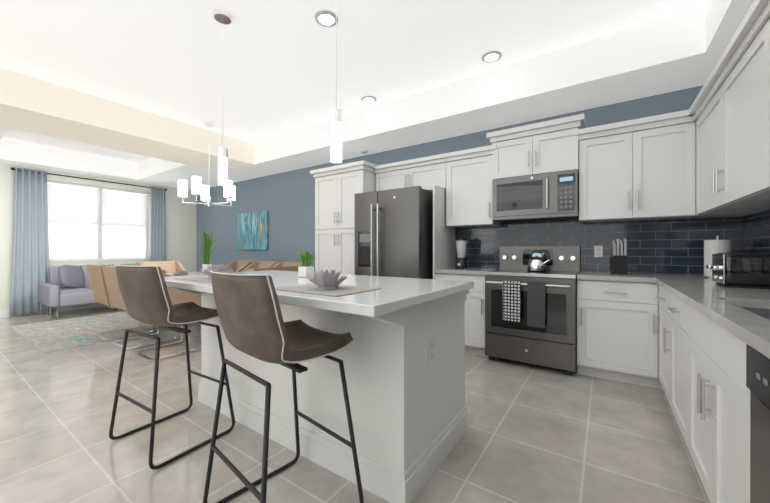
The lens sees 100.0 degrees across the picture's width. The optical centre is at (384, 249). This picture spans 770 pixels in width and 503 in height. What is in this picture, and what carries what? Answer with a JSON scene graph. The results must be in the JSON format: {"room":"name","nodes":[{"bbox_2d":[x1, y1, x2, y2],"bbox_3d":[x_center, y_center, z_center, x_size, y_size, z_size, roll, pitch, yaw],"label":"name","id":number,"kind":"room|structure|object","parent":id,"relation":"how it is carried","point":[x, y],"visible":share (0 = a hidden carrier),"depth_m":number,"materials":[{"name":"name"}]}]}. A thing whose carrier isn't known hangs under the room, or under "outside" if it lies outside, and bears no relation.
{"room":"kitchen","nodes":[
{"label":"kitchen","id":0,"kind":"room"},
{"bbox_2d":[0,162,195,309],"bbox_3d":[-6.878,-0.396,4.889,0.200,3.060,7.600,0,0,34],"label":"wall","id":1,"kind":"structure","parent":0,"point":[180,216],"depth_m":6.60,"materials":[{"name":"white paint"}]},
{"bbox_2d":[0,303,106,317],"bbox_3d":[-6.794,1.069,4.821,0.015,0.130,7.580,0,0,34],"label":"baseboard","id":2,"kind":"structure","parent":1,"relation":"attached to","point":[4,313],"depth_m":6.03,"materials":[{"name":"white wood"}]},
{"bbox_2d":[10,167,166,315],"bbox_3d":[-5.654,-0.146,6.406,0.112,2.515,2.365,0,0,34],"label":"curtains","id":3,"kind":"object","parent":1,"relation":"attached to","point":[30,261],"visible":0.83,"depth_m":5.65,"materials":[{"name":"blue fabric"}]},
{"bbox_2d":[48,183,148,261],"bbox_3d":[-5.732,-0.528,6.516,0.180,1.480,1.660,0,0,34],"label":"window","id":4,"kind":"structure","parent":1,"relation":"in","point":[140,258],"depth_m":6.53,"materials":[{"name":"white"}]},
{"bbox_2d":[47,180,100,259],"bbox_3d":[-5.956,-0.539,6.170,0.050,1.453,0.815,0,0,34],"label":"window blind","id":5,"kind":"object","parent":4,"relation":"attached to","point":[71,197],"visible":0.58,"depth_m":6.18,"materials":[{"name":"white"}]},
{"bbox_2d":[101,187,148,258],"bbox_3d":[-5.492,-0.540,6.851,0.050,1.453,0.815,0,0,34],"label":"window blind","id":6,"kind":"object","parent":4,"relation":"attached to","point":[134,205],"visible":0.9,"depth_m":6.83,"materials":[{"name":"white"}]},
{"bbox_2d":[0,306,709,502],"bbox_3d":[-2.953,1.187,2.215,9.900,0.100,8.200,0,0,34],"label":"floor","id":7,"kind":"structure","parent":0,"point":[533,433],"depth_m":1.92,"materials":[{"name":"tile"}]},
{"bbox_2d":[38,264,135,319],"bbox_3d":[-5.195,0.692,6.199,0.853,0.867,1.900,0,0,34],"label":"sofa","id":8,"kind":"object","parent":7,"relation":"on","point":[68,285],"visible":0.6,"depth_m":5.55,"materials":[{"name":"grey fabric"}]},
{"bbox_2d":[9,311,199,352],"bbox_3d":[-3.977,1.131,5.152,2.200,0.004,2.400,0,0,34],"label":"rug","id":9,"kind":"object","parent":7,"relation":"on","point":[52,336],"visible":0.57,"depth_m":4.53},
{"bbox_2d":[86,265,153,340],"bbox_3d":[-3.534,0.661,4.347,0.615,0.934,0.625,0,0,34],"label":"dining chair","id":10,"kind":"object","parent":9,"relation":"on","point":[98,284],"visible":0.38,"depth_m":4.13,"materials":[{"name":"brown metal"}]},
{"bbox_2d":[136,261,185,272],"bbox_3d":[-3.635,0.660,5.342,0.610,0.934,0.600,0,0,34],"label":"dining chair","id":11,"kind":"object","parent":9,"relation":"on","point":[171,266],"visible":0.04,"depth_m":5.56,"materials":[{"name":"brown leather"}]},
{"bbox_2d":[226,260,256,271],"bbox_3d":[-2.669,0.660,5.609,0.629,0.934,0.638,0,0,34],"label":"dining chair","id":12,"kind":"object","parent":9,"relation":"on","point":[239,265],"depth_m":5.85,"materials":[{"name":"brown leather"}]},
{"bbox_2d":[102,266,176,349],"bbox_3d":[-2.987,0.662,3.974,0.613,0.934,0.622,0,0,34],"label":"dining chair","id":13,"kind":"object","parent":7,"relation":"on","point":[113,290],"visible":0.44,"depth_m":3.82,"materials":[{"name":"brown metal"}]},
{"bbox_2d":[132,272,200,360],"bbox_3d":[-2.442,0.662,3.603,0.603,0.934,0.613,0,0,34],"label":"dining chair","id":14,"kind":"object","parent":7,"relation":"on","point":[177,296],"visible":0.31,"depth_m":3.48,"materials":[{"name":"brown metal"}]},
{"bbox_2d":[109,264,234,469],"bbox_3d":[-1.293,0.609,1.968,0.539,1.055,0.519,0,0,34],"label":"stool","id":15,"kind":"object","parent":7,"relation":"on","point":[145,294],"visible":0.98,"depth_m":1.77,"materials":[{"name":"brown leather"}]},
{"bbox_2d":[154,272,200,327],"bbox_3d":[-2.557,0.751,4.607,2.100,0.754,1.060,0,0,34],"label":"dining table","id":16,"kind":"object","parent":7,"relation":"on","point":[190,273],"visible":0.08,"depth_m":4.92,"materials":[{"name":"white"}]},
{"bbox_2d":[173,271,188,275],"bbox_3d":[-2.743,0.324,4.334,0.420,0.098,0.300,0,0,34],"label":"placemat","id":17,"kind":"object","parent":16,"relation":"on","point":[181,273],"visible":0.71,"depth_m":4.29,"materials":[{"name":"grey"}]},
{"bbox_2d":[197,231,215,273],"bbox_3d":[-2.546,0.049,4.626,0.219,0.649,0.227,0,0,34],"label":"potted plant","id":18,"kind":"object","parent":16,"relation":"on","point":[207,242],"visible":0.92,"depth_m":4.59,"materials":[{"name":"green plant"}]},
{"bbox_2d":[242,261,280,271],"bbox_3d":[-2.123,0.660,5.237,0.600,0.934,0.610,0,0,38],"label":"dining chair","id":19,"kind":"object","parent":7,"relation":"on","point":[259,264],"visible":0.02,"depth_m":5.46,"materials":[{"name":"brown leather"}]},
{"bbox_2d":[245,266,297,271],"bbox_3d":[-1.478,0.662,3.872,0.610,0.934,0.600,0,0,34],"label":"dining chair","id":20,"kind":"object","parent":7,"relation":"on","point":[288,268],"visible":0.04,"depth_m":3.70,"materials":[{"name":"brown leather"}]},
{"bbox_2d":[203,269,363,502],"bbox_3d":[-0.447,0.610,1.384,0.519,1.055,0.505,0,0,42],"label":"stool","id":21,"kind":"object","parent":7,"relation":"on","point":[254,324],"visible":1,"depth_m":1.20,"materials":[{"name":"brown leather"}]},
{"bbox_2d":[273,262,302,266],"bbox_3d":[-1.580,0.661,4.867,0.611,0.934,0.621,0,0,34],"label":"dining chair","id":22,"kind":"object","parent":7,"relation":"on","point":[298,264],"depth_m":5.11,"materials":[{"name":"brown leather"}]},
{"bbox_2d":[167,286,468,502],"bbox_3d":[-0.522,0.684,2.118,1.835,0.905,1.050,0,0,34],"label":"kitchen island","id":23,"kind":"object","parent":7,"relation":"on","point":[408,411],"depth_m":1.66,"materials":[{"name":"white paint"}]},
{"bbox_2d":[164,270,473,317],"bbox_3d":[-0.549,0.212,2.088,1.943,0.039,1.030,0,0,34],"label":"island countertop","id":24,"kind":"structure","parent":23,"relation":"on","point":[394,294],"depth_m":1.56,"materials":[{"name":"white stone"}]},
{"bbox_2d":[175,264,232,282],"bbox_3d":[-1.120,0.142,2.151,0.450,0.098,0.320,0,0,34],"label":"placemat","id":25,"kind":"object","parent":24,"relation":"on","point":[222,267],"visible":0.38,"depth_m":2.11,"materials":[{"name":"grey fabric"}]},
{"bbox_2d":[297,251,315,277],"bbox_3d":[-0.560,0.099,2.269,0.130,0.184,0.117,0,0,34],"label":"potted plant","id":26,"kind":"object","parent":24,"relation":"on","point":[306,270],"visible":1,"depth_m":2.25,"materials":[{"name":"white"}]},
{"bbox_2d":[275,269,380,296],"bbox_3d":[-0.294,0.143,1.587,0.450,0.098,0.320,0,0,34],"label":"placemat","id":27,"kind":"object","parent":24,"relation":"on","point":[326,283],"visible":1,"depth_m":1.54,"materials":[{"name":"grey fabric"}]},
{"bbox_2d":[428,337,435,364],"bbox_3d":[0.241,0.515,1.655,0.008,0.125,0.075,0,0,34],"label":"outlet","id":28,"kind":"object","parent":23,"relation":"attached to","point":[431,350],"visible":1,"depth_m":1.65,"materials":[{"name":"white plastic"}]},
{"bbox_2d":[314,168,341,273],"bbox_3d":[-0.650,0.009,4.871,0.513,2.250,0.606,0,0,34],"label":"tall cabinet","id":29,"kind":"object","parent":7,"relation":"on","point":[328,185],"depth_m":4.62,"materials":[{"name":"white wood"}]},
{"bbox_2d":[342,164,373,274],"bbox_3d":[-0.330,0.009,4.653,0.514,2.250,0.606,0,0,34],"label":"tall cabinet","id":30,"kind":"object","parent":7,"relation":"on","point":[359,178],"depth_m":4.39,"materials":[{"name":"white wood"}]},
{"bbox_2d":[355,186,432,278],"bbox_3d":[0.203,0.215,4.100,0.920,1.840,0.868,0,0,34],"label":"refrigerator","id":31,"kind":"object","parent":7,"relation":"on","point":[393,232],"visible":0.6,"depth_m":3.74,"materials":[{"name":"grey metal"}]},
{"bbox_2d":[434,273,488,356],"bbox_3d":[0.978,0.698,3.762,0.572,0.875,0.606,0,0,34],"label":"base cabinet","id":32,"kind":"object","parent":7,"relation":"on","point":[475,302],"depth_m":3.43,"materials":[{"name":"white wood"}]},
{"bbox_2d":[434,267,499,274],"bbox_3d":[0.970,0.240,3.752,0.571,0.039,0.632,0,0,34],"label":"countertop","id":33,"kind":"structure","parent":32,"relation":"on","point":[470,270],"depth_m":3.55,"materials":[{"name":"grey stone"}]},
{"bbox_2d":[455,237,467,268],"bbox_3d":[0.909,0.030,3.850,0.150,0.375,0.155,0,0,34],"label":"blender","id":34,"kind":"object","parent":33,"relation":"on","point":[461,247],"visible":1,"depth_m":3.80,"materials":[{"name":"clear glass"}]},
{"bbox_2d":[485,246,579,374],"bbox_3d":[1.508,0.548,3.309,0.802,1.175,0.725,0,0,34],"label":"range","id":35,"kind":"object","parent":7,"relation":"on","point":[530,317],"visible":0.96,"depth_m":3.07,"materials":[{"name":"grey metal"}]},
{"bbox_2d":[527,250,549,271],"bbox_3d":[1.596,0.108,3.349,0.223,0.220,0.184,0,0,34],"label":"kettle","id":36,"kind":"object","parent":35,"relation":"on","point":[536,263],"visible":1,"depth_m":3.30,"materials":[{"name":"silver metal"}]},
{"bbox_2d":[577,279,645,386],"bbox_3d":[2.109,0.699,2.950,0.582,0.875,0.674,0,0,34],"label":"base cabinet","id":37,"kind":"object","parent":7,"relation":"on","point":[611,315],"depth_m":2.76,"materials":[{"name":"white wood"}]},
{"bbox_2d":[646,282,669,404],"bbox_3d":[2.234,0.700,2.174,0.675,0.875,0.643,0,0,34],"label":"base cabinet","id":38,"kind":"object","parent":7,"relation":"on","point":[657,298],"depth_m":2.58,"materials":[{"name":"white wood"}]},
{"bbox_2d":[577,271,649,282],"bbox_3d":[2.101,0.241,2.980,0.531,0.039,0.632,0,0,34],"label":"countertop","id":39,"kind":"structure","parent":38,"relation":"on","point":[584,275],"depth_m":2.80,"materials":[{"name":"grey stone"}]},
{"bbox_2d":[610,239,627,273],"bbox_3d":[2.150,0.059,2.971,0.110,0.321,0.120,0,0,26],"label":"knife block","id":40,"kind":"object","parent":39,"relation":"on","point":[619,262],"visible":1,"depth_m":2.93,"materials":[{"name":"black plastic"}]},
{"bbox_2d":[670,293,745,442],"bbox_3d":[1.962,0.700,1.714,0.606,0.875,0.676,0,0,34],"label":"base cabinet","id":41,"kind":"object","parent":7,"relation":"on","point":[688,325],"depth_m":1.79,"materials":[{"name":"white wood"}]},
{"bbox_2d":[646,273,769,358],"bbox_3d":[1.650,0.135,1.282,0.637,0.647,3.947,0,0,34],"label":"countertop","id":42,"kind":"structure","parent":41,"relation":"on","point":[743,314],"depth_m":1.45,"materials":[{"name":"grey stone"}]},
{"bbox_2d":[703,236,731,277],"bbox_3d":[2.662,0.053,2.585,0.168,0.334,0.168,0,0,34],"label":"paper towel","id":43,"kind":"object","parent":42,"relation":"on","point":[716,246],"visible":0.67,"depth_m":2.56,"materials":[{"name":"white paper"}]},
{"bbox_2d":[706,252,769,288],"bbox_3d":[2.201,0.118,1.916,0.403,0.206,0.215,0,0,34],"label":"toaster","id":44,"kind":"object","parent":42,"relation":"on","point":[742,269],"visible":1,"depth_m":1.88,"materials":[{"name":"black metal"}]},
{"bbox_2d":[686,344,749,502],"bbox_3d":[1.572,0.809,1.142,0.606,0.660,0.960,0,0,34],"label":"base cabinet","id":45,"kind":"object","parent":7,"relation":"on","point":[717,392],"depth_m":1.23,"materials":[{"name":"white wood"}]},
{"bbox_2d":[746,344,769,502],"bbox_3d":[1.111,0.703,0.508,0.601,0.872,0.598,0,0,34],"label":"dishwasher","id":46,"kind":"object","parent":7,"relation":"on","point":[757,374],"visible":0.95,"depth_m":0.86,"materials":[{"name":"grey metal"}]},
{"bbox_2d":[0,0,753,189],"bbox_3d":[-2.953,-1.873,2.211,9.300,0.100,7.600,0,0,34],"label":"ceiling","id":47,"kind":"structure","parent":0,"point":[161,57],"depth_m":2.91,"materials":[{"name":"white paint"}]},
{"bbox_2d":[178,121,234,206],"bbox_3d":[-2.511,-1.226,4.672,0.743,1.199,0.713,0,0,34],"label":"chandelier","id":48,"kind":"object","parent":47,"relation":"hanging from","point":[198,188],"visible":0.98,"depth_m":4.53,"materials":[{"name":"silver metal"}]},
{"bbox_2d":[214,10,230,185],"bbox_3d":[-1.261,-1.163,2.511,0.119,1.319,0.119,0,0,34],"label":"pendant light","id":49,"kind":"object","parent":47,"relation":"hanging from","point":[222,17],"visible":1,"depth_m":2.49,"materials":[{"name":"white glass"}]},
{"bbox_2d":[314,10,337,26],"bbox_3d":[-0.462,-1.817,2.546,0.188,0.012,0.188,0,0,34],"label":"recessed light","id":50,"kind":"object","parent":47,"relation":"in","point":[325,18],"visible":0.98,"depth_m":2.54,"materials":[{"name":"white plastic"}]},
{"bbox_2d":[330,0,342,162],"bbox_3d":[-0.278,-1.162,1.841,0.119,1.319,0.119,0,0,34],"label":"pendant light","id":51,"kind":"object","parent":47,"relation":"hanging from","point":[336,118],"visible":1,"depth_m":1.81,"materials":[{"name":"white glass"}]},
{"bbox_2d":[361,96,376,102],"bbox_3d":[-0.195,-1.819,3.913,0.188,0.012,0.188,0,0,34],"label":"recessed light","id":52,"kind":"object","parent":47,"relation":"in","point":[368,99],"visible":1,"depth_m":3.90,"materials":[{"name":"white plastic"}]},
{"bbox_2d":[481,51,501,62],"bbox_3d":[1.005,-1.818,3.047,0.188,0.012,0.188,0,0,34],"label":"recessed light","id":53,"kind":"object","parent":47,"relation":"in","point":[490,56],"visible":1,"depth_m":3.04,"materials":[{"name":"white plastic"}]},
{"bbox_2d":[196,85,702,274],"bbox_3d":[-0.756,-0.397,5.436,9.900,3.060,0.200,0,0,34],"label":"wall","id":54,"kind":"structure","parent":0,"point":[286,200],"depth_m":5.93,"materials":[{"name":"blue paint"}]},
{"bbox_2d":[237,211,268,249],"bbox_3d":[-2.725,-0.389,6.631,1.020,0.760,0.038,0,0,34],"label":"picture","id":55,"kind":"object","parent":54,"relation":"attached to","point":[252,230],"visible":1,"depth_m":6.58},
{"bbox_2d":[374,164,413,190],"bbox_3d":[0.209,-0.921,4.442,0.584,0.360,0.346,0,0,34],"label":"upper cabinet","id":56,"kind":"object","parent":54,"relation":"attached to","point":[402,175],"depth_m":4.29,"materials":[{"name":"white wood"}]},
{"bbox_2d":[414,156,445,195],"bbox_3d":[0.587,-0.920,4.184,0.585,0.360,0.346,0,0,34],"label":"upper cabinet","id":57,"kind":"object","parent":54,"relation":"attached to","point":[430,175],"depth_m":3.98,"materials":[{"name":"white wood"}]},
{"bbox_2d":[446,148,500,227],"bbox_3d":[1.059,-0.693,3.862,0.552,0.815,0.346,0,0,34],"label":"upper cabinet","id":58,"kind":"object","parent":54,"relation":"attached to","point":[468,182],"depth_m":3.72,"materials":[{"name":"white wood"}]},
{"bbox_2d":[490,128,541,179],"bbox_3d":[1.474,-0.997,3.560,0.468,0.455,0.376,0,0,34],"label":"upper cabinet","id":59,"kind":"object","parent":54,"relation":"attached to","point":[515,154],"depth_m":3.40,"materials":[{"name":"white wood"}]},
{"bbox_2d":[492,170,578,221],"bbox_3d":[1.592,-0.543,3.430,0.802,0.442,0.429,0,0,34],"label":"over-the-range microwave","id":60,"kind":"object","parent":59,"relation":"attached to","point":[548,196],"visible":1,"depth_m":3.27,"materials":[{"name":"grey metal"}]},
{"bbox_2d":[542,120,581,173],"bbox_3d":[1.757,-0.997,3.368,0.469,0.455,0.376,0,0,34],"label":"upper cabinet","id":61,"kind":"object","parent":54,"relation":"attached to","point":[561,143],"depth_m":3.16,"materials":[{"name":"white wood"}]},
{"bbox_2d":[456,216,741,274],"bbox_3d":[1.969,-0.062,3.454,2.556,0.564,0.003,0,0,34],"label":"tile backsplash","id":62,"kind":"structure","parent":54,"relation":"attached to","point":[671,246],"depth_m":3.19,"materials":[{"name":"blue tile"}]},
{"bbox_2d":[594,246,602,256],"bbox_3d":[2.182,0.016,3.302,0.072,0.116,0.008,0,0,34],"label":"electrical outlet","id":63,"kind":"object","parent":62,"relation":"attached to","point":[598,251],"visible":1,"depth_m":3.30,"materials":[{"name":"white plastic"}]},
{"bbox_2d":[579,128,640,222],"bbox_3d":[2.157,-0.692,3.114,0.473,0.815,0.346,0,0,34],"label":"upper cabinet","id":64,"kind":"object","parent":54,"relation":"attached to","point":[600,178],"depth_m":3.01,"materials":[{"name":"white wood"}]},
{"bbox_2d":[622,112,697,219],"bbox_3d":[2.434,-0.691,2.886,0.496,0.815,0.411,0,0,34],"label":"upper cabinet","id":65,"kind":"object","parent":54,"relation":"attached to","point":[653,151],"depth_m":2.79,"materials":[{"name":"white wood"}]},
{"bbox_2d":[698,216,740,217],"bbox_3d":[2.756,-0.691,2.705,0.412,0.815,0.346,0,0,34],"label":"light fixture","id":66,"kind":"object","parent":54,"relation":"attached to","point":[698,216],"depth_m":2.74,"materials":[{"name":"white"}]},
{"bbox_2d":[686,72,769,215],"bbox_3d":[2.445,-0.690,2.249,0.412,0.815,0.799,0,0,34],"label":"upper cabinet","id":67,"kind":"object","parent":0,"relation":"attached to","point":[706,154],"depth_m":2.41,"materials":[{"name":"white wood"}]},
{"bbox_2d":[722,8,769,207],"bbox_3d":[2.100,-0.690,1.684,0.346,0.815,0.778,0,0,34],"label":"upper cabinet","id":68,"kind":"object","parent":0,"relation":"attached to","point":[745,114],"depth_m":1.73,"materials":[{"name":"white wood"}]},
{"bbox_2d":[766,0,769,107],"bbox_3d":[1.705,-0.879,1.104,0.346,0.435,0.624,0,0,34],"label":"upper cabinet","id":69,"kind":"object","parent":0,"relation":"attached to","point":[767,1],"depth_m":1.47,"materials":[{"name":"white wood"}]},
{"bbox_3d":[0.887,-0.389,-0.586,0.200,3.060,7.900,0,0,34],"label":"wall","id":70,"kind":"structure","parent":0,"visible":0},
{"bbox_2d":[742,210,769,251],"bbox_3d":[1.914,-0.229,1.101,0.003,0.904,3.946,0,0,34],"label":"tile backsplash","id":71,"kind":"structure","parent":70,"relation":"attached to","point":[755,232],"depth_m":2.48,"materials":[{"name":"blue tile"}]},
{"label":"outside","id":72,"kind":"structure","parent":0,"visible":0},
{"bbox_2d":[48,200,144,258],"bbox_3d":[-5.885,-0.529,6.620,0.010,2.080,2.260,0,0,34],"label":"sky","id":73,"kind":"structure","parent":72,"point":[92,240],"depth_m":6.53,"materials":[{"name":"white"}]}
]}

